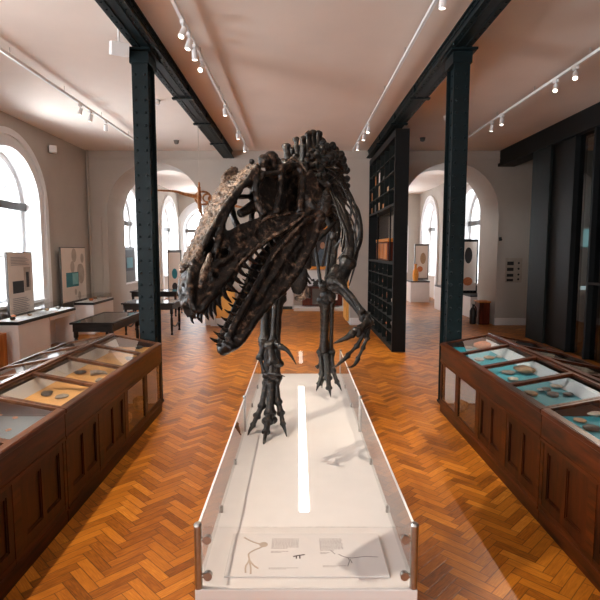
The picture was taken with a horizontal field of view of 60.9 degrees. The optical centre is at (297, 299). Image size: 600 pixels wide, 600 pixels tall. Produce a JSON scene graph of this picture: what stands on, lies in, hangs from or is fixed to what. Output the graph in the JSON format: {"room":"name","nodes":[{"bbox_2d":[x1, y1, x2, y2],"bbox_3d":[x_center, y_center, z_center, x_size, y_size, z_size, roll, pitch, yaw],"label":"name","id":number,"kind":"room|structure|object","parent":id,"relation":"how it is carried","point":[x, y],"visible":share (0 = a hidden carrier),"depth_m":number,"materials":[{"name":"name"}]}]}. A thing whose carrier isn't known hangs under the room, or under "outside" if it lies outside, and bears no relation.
{"room":"museum","nodes":[
{"label":"museum","id":0,"kind":"room"},
{"bbox_2d":[0,111,179,319],"bbox_3d":[-6.070,-1.269,9.924,0.600,4.790,30.000,0,6,0],"label":"wall","id":1,"kind":"structure","parent":0,"point":[64,173],"depth_m":12.60,"materials":[{"name":"grey paint"}]},
{"bbox_2d":[0,126,52,309],"bbox_3d":[-6.020,-1.159,10.286,0.700,4.500,2.900,0,6,0],"label":"window","id":2,"kind":"structure","parent":1,"relation":"in","point":[21,171],"depth_m":11.26,"materials":[{"name":"glass"}]},
{"bbox_2d":[49,145,56,153],"bbox_3d":[-5.680,-3.490,11.816,0.160,0.160,0.160,-3,6,-28],"label":"wall speaker","id":3,"kind":"object","parent":1,"relation":"attached to","point":[52,148],"visible":1,"depth_m":11.75,"materials":[{"name":"white paint"}]},
{"bbox_2d":[86,150,93,297],"bbox_3d":[-5.710,-1.671,14.024,0.057,4.790,0.060,0,6,0],"label":"trim","id":4,"kind":"structure","parent":1,"relation":"attached to","point":[87,162],"depth_m":13.96,"materials":[{"name":"grey paint"}]},
{"bbox_2d":[124,185,137,284],"bbox_3d":[-6.020,-1.857,17.402,0.700,4.500,2.900,0,6,0],"label":"window","id":5,"kind":"structure","parent":1,"relation":"in","point":[130,205],"depth_m":18.34,"materials":[{"name":"glass"}]},
{"bbox_2d":[160,196,178,298],"bbox_3d":[-6.020,-2.394,22.876,0.700,4.500,2.900,0,6,0],"label":"window","id":6,"kind":"structure","parent":1,"relation":"in","point":[168,217],"depth_m":23.61,"materials":[{"name":"glass"}]},
{"bbox_2d":[125,247,135,284],"bbox_3d":[-5.713,-1.166,17.269,0.055,1.250,1.200,0,6,0],"label":"banner","id":7,"kind":"object","parent":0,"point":[129,251],"visible":0.74,"depth_m":17.33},
{"bbox_2d":[125,250,133,270],"bbox_3d":[-5.695,-1.340,17.252,0.010,0.700,0.900,0,6,0],"label":"picture","id":8,"kind":"object","parent":7,"relation":"attached to","point":[129,254],"depth_m":17.22},
{"bbox_2d":[127,257,132,267],"bbox_3d":[-5.688,-1.265,17.259,0.005,0.350,0.600,0,6,0],"label":"picture","id":9,"kind":"object","parent":7,"relation":"attached to","point":[129,259],"depth_m":17.26},
{"bbox_2d":[178,194,419,279],"bbox_3d":[0.065,-2.758,25.101,12.870,4.790,0.500,0,6,0],"label":"wall","id":10,"kind":"structure","parent":0,"point":[413,199],"depth_m":24.73,"materials":[{"name":"grey paint"}]},
{"bbox_2d":[179,201,202,259],"bbox_3d":[-4.450,-3.091,25.068,2.900,3.540,0.700,0,6,0],"label":"window","id":11,"kind":"structure","parent":10,"relation":"in","point":[190,211],"depth_m":24.80,"materials":[{"name":"glass"}]},
{"bbox_2d":[254,212,343,304],"bbox_3d":[0.100,-2.099,18.383,4.600,4.790,0.200,0,6,0],"label":"wall","id":12,"kind":"structure","parent":0,"point":[339,253],"depth_m":18.36,"materials":[{"name":"paint"}]},
{"bbox_2d":[308,226,327,269],"bbox_3d":[0.870,-1.867,18.267,1.020,1.550,0.065,0,6,0],"label":"framed painting","id":13,"kind":"object","parent":12,"relation":"attached to","point":[321,244],"visible":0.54,"depth_m":18.30},
{"bbox_2d":[0,0,599,193],"bbox_3d":[1.365,-3.742,9.832,15.670,0.150,30.700,0,6,0],"label":"ceiling","id":14,"kind":"structure","parent":0,"point":[284,70],"depth_m":7.68,"materials":[{"name":"paint"}]},
{"bbox_2d":[0,47,133,140],"bbox_3d":[-3.850,-3.125,4.972,0.036,0.129,16.506,0,6,0],"label":"track","id":15,"kind":"object","parent":14,"relation":"hanging from","point":[3,51],"visible":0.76,"depth_m":8.16,"materials":[{"name":"metal"}]},
{"bbox_2d":[77,104,82,114],"bbox_3d":[-3.852,-3.361,9.015,0.101,0.190,0.100,0,6,0],"label":"track spotlight","id":16,"kind":"object","parent":15,"relation":"hanging from","point":[80,109],"visible":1,"depth_m":8.99,"materials":[{"name":"white paint"}]},
{"bbox_2d":[88,110,92,121],"bbox_3d":[-3.851,-3.405,9.463,0.087,0.190,0.106,-3,6,-30],"label":"track spotlight","id":17,"kind":"object","parent":15,"relation":"hanging from","point":[90,117],"visible":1,"depth_m":9.44,"materials":[{"name":"white paint"}]},
{"bbox_2d":[109,28,128,56],"bbox_3d":[-2.187,-3.137,6.224,0.200,0.349,0.254,-3,6,-28],"label":"projector","id":18,"kind":"object","parent":14,"relation":"hanging from","point":[117,48],"visible":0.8,"depth_m":6.15,"materials":[{"name":"paint"}]},
{"bbox_2d":[95,0,233,158],"bbox_3d":[-1.885,-3.013,4.376,0.350,0.233,19.098,0,6,0],"label":"beam","id":19,"kind":"structure","parent":14,"relation":"attached to","point":[126,15],"depth_m":7.04,"materials":[{"name":"metal"}]},
{"bbox_2d":[158,143,242,216],"bbox_3d":[-1.635,-2.660,10.335,2.563,2.102,0.705,0,6,0],"label":"skeleton","id":20,"kind":"object","parent":14,"relation":"hanging from","point":[197,195],"visible":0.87,"depth_m":10.33,"materials":[{"name":"metal"}]},
{"bbox_2d":[170,0,248,150],"bbox_3d":[-1.300,-3.129,5.019,0.036,0.129,16.600,0,6,0],"label":"track","id":21,"kind":"object","parent":14,"relation":"hanging from","point":[174,3],"visible":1,"depth_m":7.23,"materials":[{"name":"metal"}]},
{"bbox_2d":[178,20,186,38],"bbox_3d":[-1.302,-3.040,5.750,0.078,0.190,0.119,2,6,22],"label":"track spotlight","id":22,"kind":"object","parent":21,"relation":"hanging from","point":[182,33],"visible":1,"depth_m":5.73,"materials":[{"name":"white paint"}]},
{"bbox_2d":[185,32,192,50],"bbox_3d":[-1.302,-3.073,6.079,0.100,0.190,0.100,0,6,0],"label":"track spotlight","id":23,"kind":"object","parent":21,"relation":"hanging from","point":[189,42],"visible":1,"depth_m":6.05,"materials":[{"name":"white paint"}]},
{"bbox_2d":[192,43,197,60],"bbox_3d":[-1.299,-3.107,6.407,0.074,0.187,0.100,0,6,0],"label":"track spotlight","id":24,"kind":"object","parent":21,"relation":"hanging from","point":[194,50],"visible":1,"depth_m":6.38,"materials":[{"name":"white paint"}]},
{"bbox_2d":[198,58,204,72],"bbox_3d":[-1.300,-3.152,6.873,0.074,0.187,0.136,1,6,13],"label":"track spotlight","id":25,"kind":"object","parent":21,"relation":"hanging from","point":[201,67],"visible":1,"depth_m":6.84,"materials":[{"name":"white paint"}]},
{"bbox_2d":[223,104,226,115],"bbox_3d":[-1.298,-3.367,9.065,0.079,0.187,0.100,0,6,0],"label":"track spotlight","id":26,"kind":"object","parent":21,"relation":"hanging from","point":[224,105],"visible":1,"depth_m":9.04,"materials":[{"name":"white paint"}]},
{"bbox_2d":[352,0,437,150],"bbox_3d":[1.430,-3.129,5.019,0.036,0.129,16.600,0,6,0],"label":"track","id":27,"kind":"object","parent":14,"relation":"hanging from","point":[434,2],"visible":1,"depth_m":6.89,"materials":[{"name":"metal"}]},
{"bbox_2d":[438,0,446,9],"bbox_3d":[1.429,-2.972,5.034,0.076,0.188,0.100,0,6,0],"label":"track spotlight","id":28,"kind":"object","parent":27,"relation":"hanging from","point":[442,3],"visible":1,"depth_m":5.02,"materials":[{"name":"white paint"}]},
{"bbox_2d":[366,0,510,158],"bbox_3d":[1.995,-3.013,4.376,0.330,0.233,19.098,0,6,0],"label":"beam","id":29,"kind":"structure","parent":14,"relation":"attached to","point":[479,15],"depth_m":6.93,"materials":[{"name":"metal"}]},
{"bbox_2d":[468,47,599,137],"bbox_3d":[3.900,-3.110,4.820,0.036,0.129,16.200,0,6,0],"label":"track","id":30,"kind":"object","parent":14,"relation":"hanging from","point":[597,50],"visible":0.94,"depth_m":8.12,"materials":[{"name":"metal"}]},
{"bbox_2d":[552,79,558,92],"bbox_3d":[3.898,-3.234,7.720,0.080,0.190,0.127,2,6,24],"label":"track spotlight","id":31,"kind":"object","parent":30,"relation":"hanging from","point":[555,87],"visible":1,"depth_m":7.69,"materials":[{"name":"white paint"}]},
{"bbox_2d":[572,66,578,80],"bbox_3d":[3.898,-3.180,7.173,0.077,0.190,0.131,2,6,21],"label":"track spotlight","id":32,"kind":"object","parent":30,"relation":"hanging from","point":[575,73],"visible":1,"depth_m":7.15,"materials":[{"name":"white paint"}]},
{"bbox_2d":[498,102,599,166],"bbox_3d":[5.675,-2.916,4.386,0.450,0.429,19.099,0,6,0],"label":"beam","id":33,"kind":"structure","parent":14,"relation":"attached to","point":[584,122],"depth_m":10.98,"materials":[{"name":"metal"}]},
{"bbox_2d":[3,297,599,599],"bbox_3d":[1.365,1.159,10.312,15.670,0.120,30.700,0,6,0],"label":"floor","id":34,"kind":"structure","parent":0,"point":[132,538],"depth_m":4.53,"materials":[{"name":"wood"}]},
{"bbox_2d":[0,333,7,367],"bbox_3d":[-5.360,0.922,8.832,0.380,0.640,0.500,0,6,0],"label":"wooden crate","id":35,"kind":"object","parent":34,"relation":"on","point":[3,336],"visible":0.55,"depth_m":8.95,"materials":[{"name":"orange wood"}]},
{"bbox_2d":[0,307,50,364],"bbox_3d":[-5.312,0.668,9.860,0.495,0.945,1.185,0,6,0],"label":"plinth","id":36,"kind":"object","parent":34,"relation":"on","point":[27,336],"visible":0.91,"depth_m":9.59,"materials":[{"name":"white paint"}]},
{"bbox_2d":[4,252,34,317],"bbox_3d":[-5.612,0.060,10.355,0.056,2.060,0.940,0,6,0],"label":"poster","id":37,"kind":"object","parent":36,"relation":"on","point":[18,265],"visible":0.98,"depth_m":10.23,"materials":[{"name":"paper"}]},
{"bbox_2d":[13,280,23,293],"bbox_3d":[-5.593,-0.260,10.211,0.002,0.242,0.405,0,6,0],"label":"photograph","id":38,"kind":"object","parent":37,"relation":"attached to","point":[18,285],"depth_m":10.20},
{"bbox_2d":[23,267,30,290],"bbox_3d":[-5.592,-0.438,10.541,0.004,0.484,0.252,0,6,0],"label":"photograph","id":39,"kind":"object","parent":37,"relation":"attached to","point":[26,270],"depth_m":10.52},
{"bbox_2d":[26,272,28,286],"bbox_3d":[-5.591,-0.426,10.543,0.006,0.315,0.108,0,6,0],"label":"picture","id":40,"kind":"object","parent":37,"relation":"attached to","point":[27,273],"depth_m":10.53},
{"bbox_2d":[0,397,68,599],"bbox_3d":[-2.400,1.341,2.535,1.284,1.035,2.742,0,6,0],"label":"display case","id":41,"kind":"object","parent":34,"relation":"on","point":[34,508],"visible":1,"depth_m":3.45,"materials":[{"name":"brown wood"}]},
{"bbox_2d":[0,416,44,439],"bbox_3d":[-2.072,0.917,3.513,0.505,0.020,0.655,0,6,0],"label":"tray","id":42,"kind":"object","parent":41,"relation":"on","point":[17,425],"depth_m":3.66,"materials":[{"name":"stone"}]},
{"bbox_2d":[29,301,75,343],"bbox_3d":[-5.312,0.551,11.054,0.495,0.945,1.205,0,6,0],"label":"plinth","id":43,"kind":"object","parent":34,"relation":"on","point":[60,329],"visible":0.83,"depth_m":11.55,"materials":[{"name":"white paint"}]},
{"bbox_2d":[59,247,86,306],"bbox_3d":[-5.614,-0.236,12.813,0.052,2.170,1.390,0,6,0],"label":"poster","id":44,"kind":"object","parent":34,"relation":"on","point":[72,264],"visible":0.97,"depth_m":12.64,"materials":[{"name":"paper"}]},
{"bbox_2d":[66,272,78,287],"bbox_3d":[-5.592,-0.508,12.658,0.004,0.354,0.688,0,6,0],"label":"picture","id":45,"kind":"object","parent":44,"relation":"attached to","point":[72,278],"depth_m":12.64},
{"bbox_2d":[72,273,78,283],"bbox_3d":[-5.591,-0.536,12.811,0.006,0.275,0.324,0,6,0],"label":"picture","id":46,"kind":"object","parent":44,"relation":"attached to","point":[75,276],"depth_m":12.81},
{"bbox_2d":[70,248,83,298],"bbox_3d":[-5.593,-0.656,12.950,0.008,1.305,0.805,0,6,0],"label":"picture","id":47,"kind":"object","parent":44,"relation":"attached to","point":[76,254],"depth_m":12.88},
{"bbox_2d":[0,333,162,521],"bbox_3d":[-2.400,1.073,5.270,1.284,1.035,2.737,0,6,0],"label":"display case","id":48,"kind":"object","parent":34,"relation":"on","point":[99,433],"visible":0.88,"depth_m":4.88,"materials":[{"name":"brown wood"}]},
{"bbox_2d":[41,390,52,395],"bbox_3d":[-2.160,0.802,4.391,0.098,0.035,0.123,-3,7,-32],"label":"fossil","id":49,"kind":"object","parent":48,"relation":"on","point":[49,392],"visible":1,"depth_m":4.36},
{"bbox_2d":[25,390,83,405],"bbox_3d":[-2.072,0.846,4.230,0.505,0.020,0.654,0,6,0],"label":"tray","id":50,"kind":"object","parent":48,"relation":"on","point":[35,395],"depth_m":4.34,"materials":[{"name":"fabric"}]},
{"bbox_2d":[55,393,68,398],"bbox_3d":[-1.995,0.812,4.306,0.101,0.032,0.101,0,6,0],"label":"fossil","id":51,"kind":"object","parent":48,"relation":"on","point":[59,396],"visible":1,"depth_m":4.29},
{"bbox_2d":[41,372,111,389],"bbox_3d":[-2.072,0.781,4.897,0.505,0.020,0.684,0,6,0],"label":"tray","id":52,"kind":"object","parent":48,"relation":"on","point":[51,385],"depth_m":4.80,"materials":[{"name":"fabric"}]},
{"bbox_2d":[74,370,86,373],"bbox_3d":[-2.200,0.727,5.145,0.109,0.037,0.110,-5,8,-43],"label":"fossil","id":53,"kind":"object","parent":48,"relation":"on","point":[77,371],"visible":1,"depth_m":5.11},
{"bbox_2d":[90,370,107,374],"bbox_3d":[-1.983,0.724,5.088,0.175,0.053,0.058,-1,6,-8],"label":"fossil","id":54,"kind":"object","parent":48,"relation":"on","point":[92,372],"visible":1,"depth_m":5.07},
{"bbox_2d":[76,358,129,371],"bbox_3d":[-2.072,0.714,5.579,0.505,0.020,0.684,0,6,0],"label":"tray","id":55,"kind":"object","parent":48,"relation":"on","point":[118,361],"depth_m":5.52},
{"bbox_2d":[100,347,149,357],"bbox_3d":[-2.072,0.649,6.246,0.505,0.020,0.654,0,6,0],"label":"tray","id":56,"kind":"object","parent":48,"relation":"on","point":[106,354],"depth_m":6.10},
{"bbox_2d":[133,396,142,410],"bbox_3d":[-1.946,1.276,6.304,0.171,0.177,0.188,-4,7,-33],"label":"fossil","id":57,"kind":"object","parent":48,"relation":"in","point":[137,401],"visible":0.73,"depth_m":6.24},
{"bbox_2d":[74,292,113,333],"bbox_3d":[-5.312,0.325,13.363,0.495,0.945,1.365,0,6,0],"label":"plinth","id":58,"kind":"object","parent":34,"relation":"on","point":[85,308],"visible":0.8,"depth_m":12.79,"materials":[{"name":"white paint"}]},
{"bbox_2d":[69,312,138,340],"bbox_3d":[-3.700,0.728,9.994,0.800,0.800,1.650,0,6,0],"label":"display table","id":59,"kind":"object","parent":34,"relation":"on","point":[107,322],"visible":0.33,"depth_m":9.48,"materials":[{"name":"brown wood"}]},
{"bbox_2d":[129,47,163,401],"bbox_3d":[-1.980,-0.851,6.729,0.320,4.580,0.520,0,6,0],"label":"column","id":60,"kind":"structure","parent":34,"relation":"on","point":[143,61],"depth_m":6.58,"materials":[{"name":"metal"}]},
{"bbox_2d":[121,299,180,334],"bbox_3d":[-3.700,0.431,13.029,1.300,0.800,0.950,0,6,0],"label":"display table","id":61,"kind":"object","parent":34,"relation":"on","point":[166,304],"visible":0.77,"depth_m":12.63,"materials":[{"name":"brown wood"}]},
{"bbox_2d":[130,289,182,316],"bbox_3d":[-4.550,0.082,16.587,1.500,0.800,1.000,0,6,0],"label":"display table","id":62,"kind":"object","parent":34,"relation":"on","point":[163,292],"visible":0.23,"depth_m":16.10,"materials":[{"name":"brown wood"}]},
{"bbox_2d":[167,250,181,298],"bbox_3d":[-4.950,-0.955,20.500,0.550,2.100,0.060,0,6,0],"label":"display board","id":63,"kind":"object","parent":34,"relation":"on","point":[173,256],"visible":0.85,"depth_m":20.45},
{"bbox_2d":[172,268,176,278],"bbox_3d":[-4.950,-1.057,20.463,0.220,0.420,0.008,0,6,0],"label":"picture","id":64,"kind":"object","parent":63,"relation":"attached to","point":[174,270],"depth_m":20.46},
{"bbox_2d":[210,287,234,325],"bbox_3d":[-2.080,0.182,14.125,0.680,1.080,0.120,0,6,0],"label":"banner","id":65,"kind":"object","parent":34,"relation":"on","point":[220,313],"visible":0.4,"depth_m":14.10,"materials":[{"name":"orange"}]},
{"bbox_2d":[283,287,293,308],"bbox_3d":[-0.455,-0.163,18.311,0.590,0.950,0.280,0,6,0],"label":"base cabinet","id":66,"kind":"object","parent":34,"relation":"on","point":[290,295],"visible":0.21,"depth_m":18.18,"materials":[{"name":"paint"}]},
{"bbox_2d":[193,349,418,599],"bbox_3d":[0.045,1.284,5.223,1.226,0.624,4.914,0,6,0],"label":"display platform","id":67,"kind":"object","parent":34,"relation":"on","point":[331,472],"visible":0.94,"depth_m":3.80,"materials":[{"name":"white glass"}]},
{"bbox_2d":[177,129,373,443],"bbox_3d":[0.038,-0.114,5.617,1.304,2.883,5.657,0,6,2],"label":"skeleton","id":68,"kind":"object","parent":67,"relation":"on","point":[301,193],"visible":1,"depth_m":3.37},
{"bbox_2d":[224,533,389,577],"bbox_3d":[0.050,1.546,3.106,0.940,0.014,0.440,0,6,0],"label":"information panel","id":69,"kind":"object","parent":67,"relation":"on","point":[251,555],"visible":1,"depth_m":3.08,"materials":[{"name":"plastic"}]},
{"bbox_2d":[307,271,320,285],"bbox_3d":[0.510,-0.432,18.340,0.620,1.239,0.090,0,6,0],"label":"backboard","id":70,"kind":"object","parent":34,"relation":"on","point":[313,274],"visible":0.21,"depth_m":18.26,"materials":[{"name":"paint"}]},
{"bbox_2d":[294,305,342,310],"bbox_3d":[0.775,0.283,18.014,1.850,0.120,0.900,0,6,0],"label":"plinth","id":71,"kind":"object","parent":34,"relation":"on","point":[296,307],"visible":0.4,"depth_m":17.57,"materials":[{"name":"paint"}]},
{"bbox_2d":[302,286,341,305],"bbox_3d":[0.850,-0.151,18.041,1.460,0.660,0.500,0,6,0],"label":"base cabinet","id":72,"kind":"object","parent":34,"relation":"on","point":[315,292],"depth_m":17.83,"materials":[{"name":"red wood"}]},
{"bbox_2d":[368,128,409,351],"bbox_3d":[2.080,-1.346,12.187,0.280,4.500,3.720,0,6,0],"label":"tall cabinet","id":73,"kind":"object","parent":34,"relation":"on","point":[391,160],"visible":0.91,"depth_m":10.93,"materials":[{"name":"black paint"}]},
{"bbox_2d":[376,238,392,260],"bbox_3d":[2.085,-1.198,12.116,0.210,0.499,1.750,0,6,0],"label":"instrument case","id":74,"kind":"object","parent":73,"relation":"on","point":[383,244],"visible":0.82,"depth_m":11.68,"materials":[{"name":"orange wood"}]},
{"bbox_2d":[406,280,429,301],"bbox_3d":[4.925,-0.387,21.113,0.770,0.850,1.120,0,6,0],"label":"plinth","id":75,"kind":"object","parent":34,"relation":"on","point":[417,291],"visible":0.79,"depth_m":20.58,"materials":[{"name":"paint"}]},
{"bbox_2d":[412,264,418,280],"bbox_3d":[4.780,-1.120,20.740,0.260,0.680,0.254,0,6,0],"label":"jar","id":76,"kind":"object","parent":75,"relation":"on","point":[415,274],"visible":1,"depth_m":20.67,"materials":[{"name":"ceramic"}]},
{"bbox_2d":[414,244,428,279],"bbox_3d":[5.200,-1.605,21.491,0.600,1.500,0.060,0,6,0],"label":"display board","id":77,"kind":"object","parent":75,"relation":"on","point":[421,251],"visible":0.92,"depth_m":21.46,"materials":[{"name":"paper"}]},
{"bbox_2d":[420,253,425,263],"bbox_3d":[5.260,-1.752,21.450,0.240,0.480,0.008,0,6,0],"label":"picture","id":78,"kind":"object","parent":77,"relation":"attached to","point":[422,255],"depth_m":21.45},
{"bbox_2d":[434,285,440,309],"bbox_3d":[5.250,-0.080,17.978,0.620,0.850,1.020,0,6,0],"label":"plinth","id":79,"kind":"object","parent":34,"relation":"on","point":[437,302],"visible":0.21,"depth_m":18.10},
{"bbox_2d":[437,47,477,403],"bbox_3d":[2.050,-0.851,6.729,0.320,4.580,0.520,0,6,0],"label":"column","id":80,"kind":"structure","parent":34,"relation":"on","point":[458,60],"depth_m":6.58,"materials":[{"name":"metal"}]},
{"bbox_2d":[462,293,476,316],"bbox_3d":[5.600,0.149,16.418,0.520,0.700,1.170,0,6,0],"label":"plinth","id":81,"kind":"object","parent":34,"relation":"on","point":[468,298],"visible":0.43,"depth_m":16.10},
{"bbox_2d":[463,239,478,292],"bbox_3d":[5.520,-1.097,16.567,0.620,1.750,0.060,0,6,0],"label":"display board","id":82,"kind":"object","parent":34,"relation":"on","point":[471,245],"visible":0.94,"depth_m":16.54,"materials":[{"name":"black paint"}]},
{"bbox_2d":[463,277,471,285],"bbox_3d":[5.520,-0.607,16.589,0.310,0.280,0.008,0,6,0],"label":"picture","id":83,"kind":"object","parent":82,"relation":"attached to","point":[467,281],"depth_m":16.59},
{"bbox_2d":[465,247,471,262],"bbox_3d":[5.520,-1.443,16.507,0.248,0.525,0.008,0,6,0],"label":"picture","id":84,"kind":"object","parent":82,"relation":"attached to","point":[468,250],"depth_m":16.50},
{"bbox_2d":[469,304,476,323],"bbox_3d":[4.991,0.399,14.558,0.177,0.565,0.180,4,7,39],"label":"fire extinguisher","id":85,"kind":"object","parent":34,"relation":"on","point":[473,312],"visible":1,"depth_m":14.50,"materials":[{"name":"black paint"}]},
{"bbox_2d":[474,300,490,323],"bbox_3d":[5.270,0.347,14.604,0.340,0.660,0.440,0,6,0],"label":"wooden crate","id":86,"kind":"object","parent":34,"relation":"on","point":[483,306],"visible":0.95,"depth_m":14.41,"materials":[{"name":"red wood"}]},
{"bbox_2d":[440,333,599,521],"bbox_3d":[2.480,1.073,5.270,1.284,1.035,2.737,0,6,0],"label":"display case","id":87,"kind":"object","parent":34,"relation":"on","point":[501,422],"visible":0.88,"depth_m":4.90,"materials":[{"name":"brown wood"}]},
{"bbox_2d":[454,399,467,411],"bbox_3d":[2.002,1.297,6.253,0.169,0.145,0.158,0,6,0],"label":"fossil","id":88,"kind":"object","parent":87,"relation":"in","point":[463,404],"visible":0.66,"depth_m":6.20},
{"bbox_2d":[453,347,502,357],"bbox_3d":[2.152,0.649,6.246,0.505,0.020,0.654,0,6,0],"label":"tray","id":89,"kind":"object","parent":87,"relation":"on","point":[494,353],"depth_m":6.16,"materials":[{"name":"fabric"}]},
{"bbox_2d":[473,341,490,348],"bbox_3d":[2.349,0.568,6.447,0.244,0.107,0.258,0,6,0],"label":"fossil","id":90,"kind":"object","parent":87,"relation":"on","point":[481,344],"visible":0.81,"depth_m":6.37},
{"bbox_2d":[470,358,517,371],"bbox_3d":[2.152,0.714,5.579,0.505,0.020,0.684,0,6,0],"label":"tray","id":91,"kind":"object","parent":87,"relation":"on","point":[496,360],"depth_m":5.62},
{"bbox_2d":[501,370,514,373],"bbox_3d":[2.115,0.727,5.141,0.125,0.038,0.117,0,6,0],"label":"fossil","id":92,"kind":"object","parent":87,"relation":"on","point":[502,371],"visible":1,"depth_m":5.11},
{"bbox_2d":[513,365,535,373],"bbox_3d":[2.295,0.707,5.184,0.208,0.070,0.215,-4,7,-35],"label":"fossil","id":93,"kind":"object","parent":87,"relation":"on","point":[525,369],"visible":1,"depth_m":5.13},
{"bbox_2d":[493,372,563,389],"bbox_3d":[2.152,0.781,4.897,0.505,0.020,0.684,0,6,0],"label":"tray","id":94,"kind":"object","parent":87,"relation":"on","point":[521,376],"depth_m":4.93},
{"bbox_2d":[523,390,537,395],"bbox_3d":[2.004,0.800,4.395,0.124,0.037,0.109,0,6,0],"label":"fossil","id":95,"kind":"object","parent":87,"relation":"on","point":[529,392],"visible":0.92,"depth_m":4.36},
{"bbox_2d":[521,390,581,405],"bbox_3d":[2.152,0.846,4.230,0.505,0.020,0.654,0,6,0],"label":"tray","id":96,"kind":"object","parent":87,"relation":"on","point":[542,396],"depth_m":4.33,"materials":[{"name":"fabric"}]},
{"bbox_2d":[547,391,558,396],"bbox_3d":[2.184,0.805,4.365,0.093,0.034,0.092,0,6,0],"label":"fossil","id":97,"kind":"object","parent":87,"relation":"on","point":[553,394],"visible":1,"depth_m":4.34},
{"bbox_2d":[550,383,562,387],"bbox_3d":[2.342,0.780,4.616,0.101,0.034,0.110,0,6,0],"label":"fossil","id":98,"kind":"object","parent":87,"relation":"on","point":[553,385],"visible":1,"depth_m":4.59},
{"bbox_2d":[538,398,599,591],"bbox_3d":[2.480,1.341,2.535,1.284,1.035,2.742,0,6,0],"label":"display case","id":99,"kind":"object","parent":34,"relation":"on","point":[569,477],"visible":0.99,"depth_m":3.50,"materials":[{"name":"brown wood"}]},
{"bbox_2d":[573,417,586,422],"bbox_3d":[2.049,0.872,3.704,0.087,0.029,0.091,0,6,0],"label":"fossil","id":100,"kind":"object","parent":99,"relation":"on","point":[580,420],"visible":1,"depth_m":3.69},
{"bbox_2d":[562,416,599,438],"bbox_3d":[2.152,0.917,3.513,0.505,0.020,0.655,0,6,0],"label":"tray","id":101,"kind":"object","parent":99,"relation":"on","point":[592,420],"depth_m":3.70,"materials":[{"name":"fabric"}]},
{"bbox_2d":[582,424,599,431],"bbox_3d":[2.032,0.886,3.536,0.113,0.034,0.103,2,6,16],"label":"fossil","id":102,"kind":"object","parent":99,"relation":"on","point":[589,427],"visible":1,"depth_m":3.51},
{"bbox_2d":[587,411,599,416],"bbox_3d":[2.235,0.852,3.854,0.123,0.039,0.114,-5,8,-43],"label":"fossil","id":103,"kind":"object","parent":99,"relation":"on","point":[592,413],"visible":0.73,"depth_m":3.82},
{"bbox_2d":[577,286,585,341],"bbox_3d":[6.580,0.317,11.832,0.480,1.260,0.350,0,6,0],"label":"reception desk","id":104,"kind":"object","parent":34,"relation":"on","point":[582,288],"visible":0.14,"depth_m":11.69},
{"bbox_2d":[88,151,599,324],"bbox_3d":[1.615,-1.748,14.800,14.770,4.790,1.400,0,6,0],"label":"wall","id":105,"kind":"structure","parent":0,"point":[506,191],"depth_m":14.06,"materials":[{"name":"grey paint"}]},
{"bbox_2d":[100,217,103,296],"bbox_3d":[-5.420,-0.786,14.161,0.037,3.000,0.037,2,6,22],"label":"trim","id":106,"kind":"structure","parent":105,"relation":"attached to","point":[100,217],"depth_m":14.10,"materials":[{"name":"grey paint"}]},
{"bbox_2d":[88,158,592,158],"bbox_3d":[1.615,-3.853,13.878,14.770,0.040,0.025,0,6,0],"label":"trim","id":107,"kind":"structure","parent":105,"relation":"attached to","point":[88,158],"depth_m":13.87,"materials":[{"name":"grey paint"}]},
{"bbox_2d":[343,280,348,320],"bbox_3d":[1.413,-0.031,15.019,0.065,1.170,1.000,0,6,0],"label":"board","id":108,"kind":"object","parent":105,"relation":"attached to","point":[345,304],"visible":0.43,"depth_m":14.57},
{"bbox_2d":[350,318,361,324],"bbox_3d":[2.150,0.606,14.312,1.400,0.200,0.030,0,6,0],"label":"baseboard","id":109,"kind":"structure","parent":105,"relation":"attached to","point":[353,321],"depth_m":14.30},
{"bbox_2d":[494,213,499,314],"bbox_3d":[5.515,-0.985,14.140,0.030,2.800,0.058,0,6,0],"label":"cable conduit","id":110,"kind":"object","parent":105,"relation":"attached to","point":[498,213],"visible":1,"depth_m":14.13,"materials":[{"name":"grey paint"}]},
{"bbox_2d":[505,258,522,281],"bbox_3d":[5.990,-0.827,14.168,0.460,0.680,0.035,0,6,0],"label":"notice board","id":111,"kind":"object","parent":105,"relation":"attached to","point":[513,266],"visible":1,"depth_m":14.16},
{"bbox_2d":[494,318,599,324],"bbox_3d":[7.255,0.606,14.312,3.490,0.200,0.030,0,6,0],"label":"baseboard","id":112,"kind":"structure","parent":105,"relation":"attached to","point":[497,321],"depth_m":14.30,"materials":[{"name":"paint"}]},
{"bbox_2d":[419,183,477,297],"bbox_3d":[6.200,-2.275,20.174,0.600,4.790,9.400,0,6,0],"label":"wall","id":113,"kind":"structure","parent":0,"point":[437,192],"depth_m":21.42,"materials":[{"name":"grey paint"}]},
{"bbox_2d":[420,196,438,298],"bbox_3d":[6.150,-2.394,22.876,0.700,4.500,2.900,0,6,0],"label":"window","id":114,"kind":"structure","parent":113,"relation":"in","point":[430,216],"depth_m":23.61,"materials":[{"name":"glass"}]},
{"bbox_2d":[465,183,479,284],"bbox_3d":[6.150,-1.857,17.402,0.700,4.500,2.900,0,6,0],"label":"window","id":115,"kind":"structure","parent":113,"relation":"in","point":[472,222],"depth_m":18.20,"materials":[{"name":"glass"}]},
{"bbox_2d":[525,127,599,359],"bbox_3d":[5.625,-0.436,3.625,0.270,4.360,17.100,0,6,0],"label":"glass wall","id":116,"kind":"structure","parent":0,"point":[559,172],"depth_m":10.66,"materials":[{"name":"glass"}]},
{"bbox_2d":[583,229,588,246],"bbox_3d":[6.967,-1.521,12.511,0.500,0.440,0.050,0,6,0],"label":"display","id":117,"kind":"object","parent":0,"point":[585,231],"visible":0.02,"depth_m":12.49,"materials":[{"name":"teal"}]},
{"label":"outside","id":118,"kind":"structure","parent":0,"visible":0},
{"bbox_2d":[0,188,12,297],"bbox_3d":[-15.990,-1.259,17.963,2.020,7.200,32.000,0,6,0],"label":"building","id":119,"kind":"structure","parent":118,"point":[5,215],"depth_m":26.07,"materials":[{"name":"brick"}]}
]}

